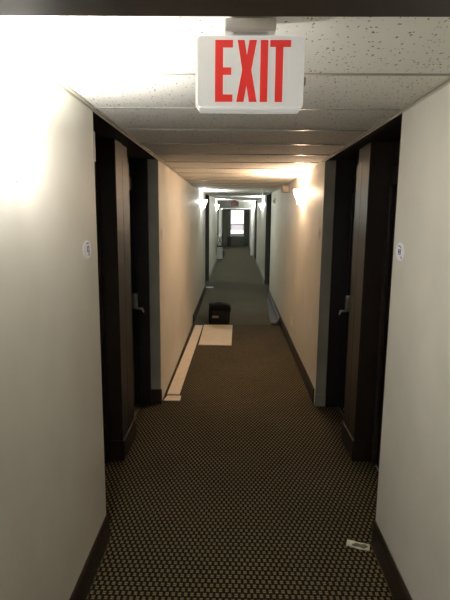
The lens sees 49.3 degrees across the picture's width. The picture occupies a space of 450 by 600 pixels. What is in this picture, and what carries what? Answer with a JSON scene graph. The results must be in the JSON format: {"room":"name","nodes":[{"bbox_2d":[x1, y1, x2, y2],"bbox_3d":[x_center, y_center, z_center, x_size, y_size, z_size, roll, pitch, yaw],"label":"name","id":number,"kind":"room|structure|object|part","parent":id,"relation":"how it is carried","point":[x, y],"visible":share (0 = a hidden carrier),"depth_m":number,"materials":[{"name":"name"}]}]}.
{"room":"hotel corridor","nodes":[
{"label":"hotel corridor","id":0,"kind":"room"},
{"bbox_2d":[0,42,105,599],"bbox_3d":[-1.018,0.857,-1.037,0.500,2.513,7.630,1,10,1],"label":"wall","id":1,"kind":"structure","parent":0,"point":[53,496],"depth_m":1.97,"materials":[{"name":"paint"}]},
{"bbox_2d":[83,240,90,258],"bbox_3d":[-0.688,-0.252,2.454,0.003,0.094,0.136,1,10,1],"label":"sticker","id":2,"kind":"object","parent":1,"relation":"attached to","point":[87,246],"visible":1,"depth_m":2.45,"materials":[{"name":"white paper"}]},
{"bbox_2d":[69,514,109,599],"bbox_3d":[-0.771,1.972,-0.856,0.016,0.158,7.630,1,10,1],"label":"baseboard","id":3,"kind":"structure","parent":1,"relation":"attached to","point":[82,587],"depth_m":2.57,"materials":[{"name":"brown wood"}]},
{"bbox_2d":[93,131,95,161],"bbox_3d":[-0.690,-0.799,2.554,0.022,0.150,0.032,1,10,1],"label":"guard","id":4,"kind":"object","parent":1,"relation":"attached to","point":[94,150],"visible":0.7,"depth_m":2.55,"materials":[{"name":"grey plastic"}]},
{"bbox_2d":[0,32,218,200],"bbox_3d":[-0.480,-2.664,11.733,0.016,0.304,34.000,1,10,1],"label":"trim","id":5,"kind":"structure","parent":1,"relation":"attached to","point":[4,40],"depth_m":2.12,"materials":[{"name":"silver metal"}]},
{"bbox_2d":[131,159,204,399],"bbox_3d":[-0.820,-0.779,8.583,0.500,2.565,7.550,1,10,1],"label":"wall","id":6,"kind":"structure","parent":0,"point":[181,217],"depth_m":6.32,"materials":[{"name":"paint"}]},
{"bbox_2d":[147,159,160,388],"bbox_3d":[-0.697,-0.136,4.858,0.100,2.431,0.022,1,10,1],"label":"wall","id":7,"kind":"structure","parent":6,"relation":"attached to","point":[152,164],"depth_m":4.83,"materials":[{"name":"paint"}]},
{"bbox_2d":[151,389,161,403],"bbox_3d":[-0.702,0.989,5.028,0.112,0.155,0.014,1,10,1],"label":"baseboard","id":8,"kind":"structure","parent":7,"relation":"attached to","point":[156,394],"depth_m":5.02,"materials":[{"name":"brown wood"}]},
{"bbox_2d":[193,285,205,323],"bbox_3d":[-0.534,0.020,10.652,0.016,0.210,3.720,1,10,1],"label":"baseboard","id":9,"kind":"structure","parent":6,"relation":"attached to","point":[204,289],"depth_m":10.15,"materials":[{"name":"brown wood"}]},
{"bbox_2d":[201,199,206,210],"bbox_3d":[-0.450,-2.067,10.717,0.128,0.245,0.297,1,10,1],"label":"wall lamp","id":10,"kind":"object","parent":6,"relation":"attached to","point":[203,202],"visible":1,"depth_m":10.63,"materials":[{"name":"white glass"}]},
{"bbox_2d":[209,196,216,274],"bbox_3d":[-0.639,-2.339,17.318,0.500,2.604,6.500,1,10,1],"label":"wall","id":11,"kind":"structure","parent":0,"point":[212,202],"depth_m":16.23,"materials":[{"name":"paint"}]},
{"bbox_2d":[206,196,208,280],"bbox_3d":[-0.505,-1.764,14.115,0.100,2.431,0.022,1,10,1],"label":"wall","id":12,"kind":"structure","parent":11,"relation":"attached to","point":[207,197],"depth_m":14.11,"materials":[{"name":"paint"}]},
{"bbox_2d":[209,258,216,280],"bbox_3d":[-0.392,-1.205,17.503,0.016,0.211,6.500,1,10,1],"label":"baseboard","id":13,"kind":"structure","parent":11,"relation":"attached to","point":[216,258],"depth_m":16.19,"materials":[{"name":"paint"}]},
{"bbox_2d":[0,16,449,200],"bbox_3d":[0.305,-2.708,11.812,1.621,0.338,34.200,1,10,1],"label":"ceiling","id":14,"kind":"structure","parent":0,"point":[58,43],"depth_m":1.99,"materials":[{"name":"tile"}]},
{"bbox_2d":[231,200,237,205],"bbox_3d":[0.397,-3.981,20.216,0.316,0.244,0.060,1,10,1],"label":"exit sign","id":15,"kind":"object","parent":14,"relation":"hanging from","point":[234,202],"visible":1,"depth_m":20.19,"materials":[{"name":"red plastic"}]},
{"bbox_2d":[195,18,305,113],"bbox_3d":[0.074,-0.668,1.408,0.316,0.244,0.060,1,10,1],"label":"exit sign","id":16,"kind":"object","parent":14,"relation":"hanging from","point":[248,69],"visible":1,"depth_m":1.39,"materials":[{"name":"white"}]},
{"bbox_2d":[51,72,449,200],"bbox_3d":[0.305,-2.684,11.842,1.580,0.291,33.704,1,10,1],"label":"grid","id":17,"kind":"object","parent":14,"relation":"attached to","point":[71,73],"visible":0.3,"depth_m":3.09,"materials":[{"name":"silver metal"}]},
{"bbox_2d":[255,76,449,200],"bbox_3d":[1.084,-2.645,11.704,0.016,0.304,34.000,1,10,1],"label":"trim","id":18,"kind":"structure","parent":14,"relation":"attached to","point":[445,82],"depth_m":2.68,"materials":[{"name":"silver metal"}]},
{"bbox_2d":[0,0,449,16],"bbox_3d":[0.071,-0.541,0.658,1.580,0.255,0.120,1,10,1],"label":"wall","id":19,"kind":"structure","parent":0,"point":[252,8],"depth_m":0.71,"materials":[{"name":"brown wood"}]},
{"bbox_2d":[222,209,249,245],"bbox_3d":[0.640,-4.543,28.712,1.780,2.795,0.150,1,10,1],"label":"wall","id":20,"kind":"structure","parent":0,"point":[235,240],"depth_m":28.80,"materials":[{"name":"grey paint"}]},
{"bbox_2d":[230,210,243,235],"bbox_3d":[0.716,-4.492,28.643,0.880,1.530,0.200,1,10,1],"label":"window","id":21,"kind":"structure","parent":20,"relation":"in","point":[237,216],"depth_m":28.70,"materials":[{"name":"white glass"}]},
{"bbox_2d":[223,209,229,243],"bbox_3d":[0.080,-4.291,28.564,0.443,1.997,0.072,1,10,1],"label":"curtain","id":22,"kind":"object","parent":21,"relation":"hanging from","point":[226,212],"visible":0.79,"depth_m":28.54,"materials":[{"name":"fabric"}]},
{"bbox_3d":[0.718,-4.565,28.712,0.800,1.410,0.040,1,10,1],"label":"frame","id":23,"kind":"part","parent":21,"relation":"part of","materials":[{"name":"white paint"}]},
{"bbox_2d":[244,209,248,243],"bbox_3d":[1.264,-4.276,28.542,0.286,1.997,0.072,1,10,1],"label":"curtain","id":24,"kind":"object","parent":21,"relation":"hanging from","point":[246,213],"visible":1,"depth_m":28.54,"materials":[{"name":"fabric"}]},
{"bbox_2d":[194,245,279,324],"bbox_3d":[0.419,-1.349,18.948,2.780,0.388,20.570,1,10,1],"label":"floor","id":25,"kind":"structure","parent":0,"point":[235,280],"depth_m":12.62,"materials":[{"name":"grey carpet"}]},
{"bbox_2d":[209,302,230,323],"bbox_3d":[-0.093,0.228,8.858,0.406,0.391,0.240,1,10,3],"label":"tool bag","id":26,"kind":"object","parent":25,"relation":"on","point":[219,312],"visible":1,"depth_m":8.76,"materials":[{"name":"black fabric"}]},
{"bbox_2d":[217,233,224,260],"bbox_3d":[-0.172,-2.175,20.074,0.305,1.112,0.480,1,10,1],"label":"cart","id":27,"kind":"object","parent":25,"relation":"on","point":[220,252],"visible":1,"depth_m":19.89,"materials":[{"name":"metal"}]},
{"bbox_2d":[227,236,230,245],"bbox_3d":[0.234,-3.375,28.231,0.270,0.560,0.270,1,10,1],"label":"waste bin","id":28,"kind":"object","parent":25,"relation":"on","point":[228,237],"visible":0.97,"depth_m":28.14,"materials":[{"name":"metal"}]},
{"bbox_2d":[267,292,279,323],"bbox_3d":[0.928,0.121,10.244,0.165,0.146,3.100,1,10,1],"label":"loose vinyl base","id":29,"kind":"object","parent":25,"relation":"on","point":[274,317],"visible":1,"depth_m":9.65,"materials":[{"name":"grey plastic"}]},
{"bbox_2d":[86,324,393,599],"bbox_3d":[0.071,1.614,2.109,2.781,0.100,13.630,1,10,1],"label":"floor","id":30,"kind":"structure","parent":0,"point":[211,498],"depth_m":3.40,"materials":[{"name":"brown carpet"}]},
{"bbox_2d":[163,395,180,400],"bbox_3d":[-0.552,1.037,5.172,0.174,0.012,0.145,1,10,1],"label":"board offcut","id":31,"kind":"object","parent":30,"relation":"on","point":[169,397],"visible":1,"depth_m":5.15,"materials":[{"name":"beige wood"}]},
{"bbox_2d":[167,325,202,394],"bbox_3d":[-0.507,0.734,6.984,0.135,0.012,3.451,1,10,2],"label":"plank","id":32,"kind":"object","parent":30,"relation":"on","point":[175,388],"visible":1,"depth_m":6.35,"materials":[{"name":"beige wood"}]},
{"bbox_2d":[199,325,232,345],"bbox_3d":[-0.135,0.561,8.042,0.508,0.010,1.390,1,10,1],"label":"floor panel","id":33,"kind":"object","parent":30,"relation":"on","point":[211,334],"visible":1,"depth_m":7.93,"materials":[{"name":"beige wood"}]},
{"bbox_2d":[346,540,369,550],"bbox_3d":[0.780,1.438,2.876,0.132,0.008,0.060,4,10,20],"label":"wrapper","id":34,"kind":"object","parent":30,"relation":"on","point":[362,546],"visible":1,"depth_m":2.87,"materials":[{"name":"white paper"}]},
{"bbox_2d":[352,543,367,548],"bbox_3d":[0.790,1.436,2.872,0.091,0.004,0.038,4,10,20],"label":"print","id":35,"kind":"object","parent":34,"relation":"on","point":[355,545],"depth_m":2.87},
{"bbox_2d":[249,201,254,253],"bbox_3d":[1.597,-3.681,24.805,0.500,2.622,7.800,1,10,1],"label":"wall","id":36,"kind":"structure","parent":0,"point":[254,201],"depth_m":22.29,"materials":[{"name":"paint"}]},
{"bbox_2d":[254,201,256,257],"bbox_3d":[1.318,-2.995,20.970,0.100,2.431,0.022,1,10,1],"label":"wall","id":37,"kind":"structure","parent":36,"relation":"attached to","point":[255,238],"depth_m":20.96,"materials":[{"name":"paint"}]},
{"bbox_2d":[256,195,271,279],"bbox_3d":[1.420,-2.125,16.247,0.500,2.591,5.600,1,10,1],"label":"wall","id":38,"kind":"structure","parent":0,"point":[261,215],"depth_m":15.52,"materials":[{"name":"paint"}]},
{"bbox_2d":[256,261,264,282],"bbox_3d":[1.151,-0.998,16.441,0.016,0.198,5.600,1,10,1],"label":"baseboard","id":39,"kind":"structure","parent":38,"relation":"attached to","point":[261,275],"depth_m":15.55,"materials":[{"name":"paint"}]},
{"bbox_2d":[264,195,269,283],"bbox_3d":[1.163,-1.636,13.493,0.100,2.431,0.022,1,10,1],"label":"door frame","id":40,"kind":"structure","parent":38,"relation":"attached to","point":[267,196],"depth_m":13.48,"materials":[{"name":"paint"}]},
{"bbox_2d":[269,161,355,404],"bbox_3d":[1.254,-0.694,8.224,0.500,2.556,6.900,1,10,1],"label":"wall","id":41,"kind":"structure","parent":0,"point":[295,245],"depth_m":6.27,"materials":[{"name":"paint"}]},
{"bbox_2d":[281,185,288,192],"bbox_3d":[0.953,-1.764,7.798,0.112,0.100,0.180,1,10,1],"label":"alarm box","id":42,"kind":"object","parent":41,"relation":"attached to","point":[284,189],"visible":1,"depth_m":7.71,"materials":[{"name":"beige plastic"}]},
{"bbox_2d":[269,290,313,402],"bbox_3d":[0.986,0.408,8.450,0.016,0.201,6.830,1,10,1],"label":"baseboard","id":43,"kind":"structure","parent":41,"relation":"attached to","point":[309,386],"depth_m":6.31,"materials":[{"name":"brown wood"}]},
{"bbox_2d":[293,189,304,209],"bbox_3d":[0.907,-1.245,6.081,0.128,0.245,0.297,1,10,1],"label":"wall lamp","id":44,"kind":"object","parent":41,"relation":"attached to","point":[299,194],"visible":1,"depth_m":5.99,"materials":[{"name":"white glass"}]},
{"bbox_2d":[315,161,335,393],"bbox_3d":[0.983,-0.115,4.827,0.100,2.431,0.022,1,10,1],"label":"wall","id":45,"kind":"structure","parent":41,"relation":"attached to","point":[330,166],"depth_m":4.80,"materials":[{"name":"paint"}]},
{"bbox_2d":[315,394,325,405],"bbox_3d":[0.970,1.022,5.002,0.104,0.130,0.010,1,10,1],"label":"baseboard","id":46,"kind":"structure","parent":45,"relation":"attached to","point":[319,398],"depth_m":5.00,"materials":[{"name":"paint"}]},
{"bbox_2d":[376,84,449,599],"bbox_3d":[1.062,0.883,-1.076,0.500,2.513,7.630,1,10,1],"label":"wall","id":47,"kind":"structure","parent":0,"point":[413,507],"depth_m":2.21,"materials":[{"name":"paint"}]},
{"bbox_2d":[371,520,412,599],"bbox_3d":[0.793,1.992,-0.885,0.016,0.158,7.630,1,10,1],"label":"baseboard","id":48,"kind":"structure","parent":47,"relation":"attached to","point":[398,588],"depth_m":2.57,"materials":[{"name":"brown wood"}]},
{"bbox_2d":[396,242,404,260],"bbox_3d":[0.891,-0.247,2.498,0.003,0.094,0.136,1,10,1],"label":"sticker","id":49,"kind":"object","parent":47,"relation":"attached to","point":[400,250],"visible":1,"depth_m":2.49,"materials":[{"name":"white paper"}]},
{"bbox_3d":[-0.470,-3.814,25.434,0.500,2.605,6.600,1,10,1],"label":"wall","id":50,"kind":"structure","parent":0,"visible":0},
{"bbox_2d":[217,201,218,244],"bbox_3d":[-0.338,-3.230,22.181,0.100,2.431,0.022,1,10,1],"label":"wall","id":51,"kind":"structure","parent":50,"relation":"attached to","point":[217,201],"depth_m":22.12,"materials":[{"name":"paint"}]},
{"bbox_2d":[219,201,253,254],"bbox_3d":[0.507,-3.299,22.458,1.580,2.483,0.140,1,10,1],"label":"door frame","id":52,"kind":"structure","parent":50,"relation":"attached to","point":[222,204],"depth_m":22.26,"materials":[{"name":"white paint"}]},
{"bbox_3d":[-1.131,0.007,3.792,0.315,2.593,2.370,1,10,1],"label":"wall","id":53,"kind":"structure","parent":0,"visible":0},
{"bbox_2d":[94,162,108,464],"bbox_3d":[-0.887,0.141,3.189,0.198,2.431,0.947,1,10,1],"label":"door","id":54,"kind":"structure","parent":53,"relation":"in","point":[97,167],"depth_m":3.60,"materials":[{"name":"brown wood"}]},
{"bbox_2d":[95,139,135,460],"bbox_3d":[-0.871,0.027,3.873,0.203,2.431,0.464,1,10,1],"label":"door","id":55,"kind":"structure","parent":53,"relation":"in","point":[111,155],"depth_m":3.72,"materials":[{"name":"brown wood"}]},
{"bbox_3d":[-0.791,0.047,3.758,0.014,2.431,0.210,1,10,1],"label":"casing","id":56,"kind":"part","parent":55,"relation":"part of","materials":[{"name":"brown wood"}]},
{"bbox_3d":[-0.787,0.070,3.985,0.014,2.310,0.230,1,10,1],"label":"casing","id":57,"kind":"part","parent":55,"relation":"part of","materials":[{"name":"brown wood"}]},
{"bbox_2d":[93,112,155,158],"bbox_3d":[-0.821,-1.193,3.585,0.321,0.072,2.170,1,10,1],"label":"soffit","id":58,"kind":"structure","parent":53,"relation":"attached to","point":[102,129],"depth_m":3.39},
{"bbox_2d":[127,157,150,408],"bbox_3d":[-0.857,-0.073,4.470,0.205,2.431,0.771,1,10,1],"label":"door","id":59,"kind":"structure","parent":53,"relation":"in","point":[138,184],"depth_m":4.78,"materials":[{"name":"brown wood"}]},
{"bbox_3d":[-0.924,-1.183,4.285,0.050,0.181,0.771,1,10,1],"label":"transom panel","id":60,"kind":"part","parent":59,"relation":"part of","materials":[{"name":"black wood"}]},
{"bbox_3d":[-0.921,0.015,4.486,0.080,2.250,0.771,1,10,1],"label":"casing","id":61,"kind":"part","parent":59,"relation":"part of","materials":[{"name":"brown wood"}]},
{"bbox_3d":[-0.936,-1.635,13.208,0.315,2.621,2.050,1,10,1],"label":"wall","id":62,"kind":"structure","parent":0,"visible":0},
{"bbox_2d":[205,196,205,280],"bbox_3d":[-0.664,-1.708,13.800,0.205,2.431,0.624,1,10,1],"label":"door","id":63,"kind":"structure","parent":62,"relation":"in","point":[205,196],"depth_m":14.09,"materials":[{"name":"brown wood"}]},
{"bbox_3d":[1.389,0.038,3.745,0.285,2.593,2.370,1,10,1],"label":"wall","id":64,"kind":"structure","parent":0,"visible":0},
{"bbox_2d":[325,159,358,409],"bbox_3d":[1.143,-0.048,4.433,0.235,2.431,0.771,1,10,1],"label":"door","id":65,"kind":"structure","parent":64,"relation":"in","point":[345,184],"depth_m":4.76,"materials":[{"name":"brown wood"}]},
{"bbox_3d":[1.219,0.042,4.447,0.080,2.250,0.771,1,10,1],"label":"casing","id":66,"kind":"part","parent":65,"relation":"part of","materials":[{"name":"brown wood"}]},
{"bbox_3d":[1.246,-1.156,4.245,0.050,0.181,0.771,1,10,1],"label":"transom panel","id":67,"kind":"part","parent":65,"relation":"part of","materials":[{"name":"black wood"}]},
{"bbox_2d":[327,114,401,160],"bbox_3d":[1.103,-1.169,3.549,0.351,0.072,2.170,1,10,1],"label":"soffit","id":68,"kind":"structure","parent":64,"relation":"attached to","point":[390,131],"depth_m":3.33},
{"bbox_2d":[341,142,394,461],"bbox_3d":[1.132,0.047,3.868,0.233,2.431,0.399,1,10,1],"label":"door","id":69,"kind":"structure","parent":64,"relation":"in","point":[375,158],"depth_m":3.73,"materials":[{"name":"brown wood"}]},
{"bbox_3d":[1.037,0.088,3.983,0.014,2.310,0.164,1,10,1],"label":"casing","id":70,"kind":"part","parent":69,"relation":"part of","materials":[{"name":"brown wood"}]},
{"bbox_3d":[1.034,0.059,3.788,0.014,2.431,0.210,1,10,1],"label":"casing","id":71,"kind":"part","parent":69,"relation":"part of","materials":[{"name":"brown wood"}]},
{"bbox_2d":[371,140,400,470],"bbox_3d":[1.136,0.162,3.184,0.198,2.431,1.012,1,10,1],"label":"door","id":72,"kind":"structure","parent":64,"relation":"in","point":[393,172],"depth_m":3.60,"materials":[{"name":"brown wood"}]},
{"bbox_3d":[1.220,-0.947,2.997,0.050,0.181,1.012,1,10,1],"label":"transom panel","id":73,"kind":"part","parent":72,"relation":"part of","materials":[{"name":"black wood"}]},
{"bbox_3d":[1.571,-1.491,12.547,0.285,2.622,2.100,1,10,1],"label":"wall","id":74,"kind":"structure","parent":0,"visible":0},
{"bbox_2d":[268,196,271,284],"bbox_3d":[1.323,-1.574,13.161,0.235,2.431,0.647,1,10,1],"label":"door","id":75,"kind":"structure","parent":74,"relation":"in","point":[270,196],"depth_m":13.45,"materials":[{"name":"brown wood"}]}
]}

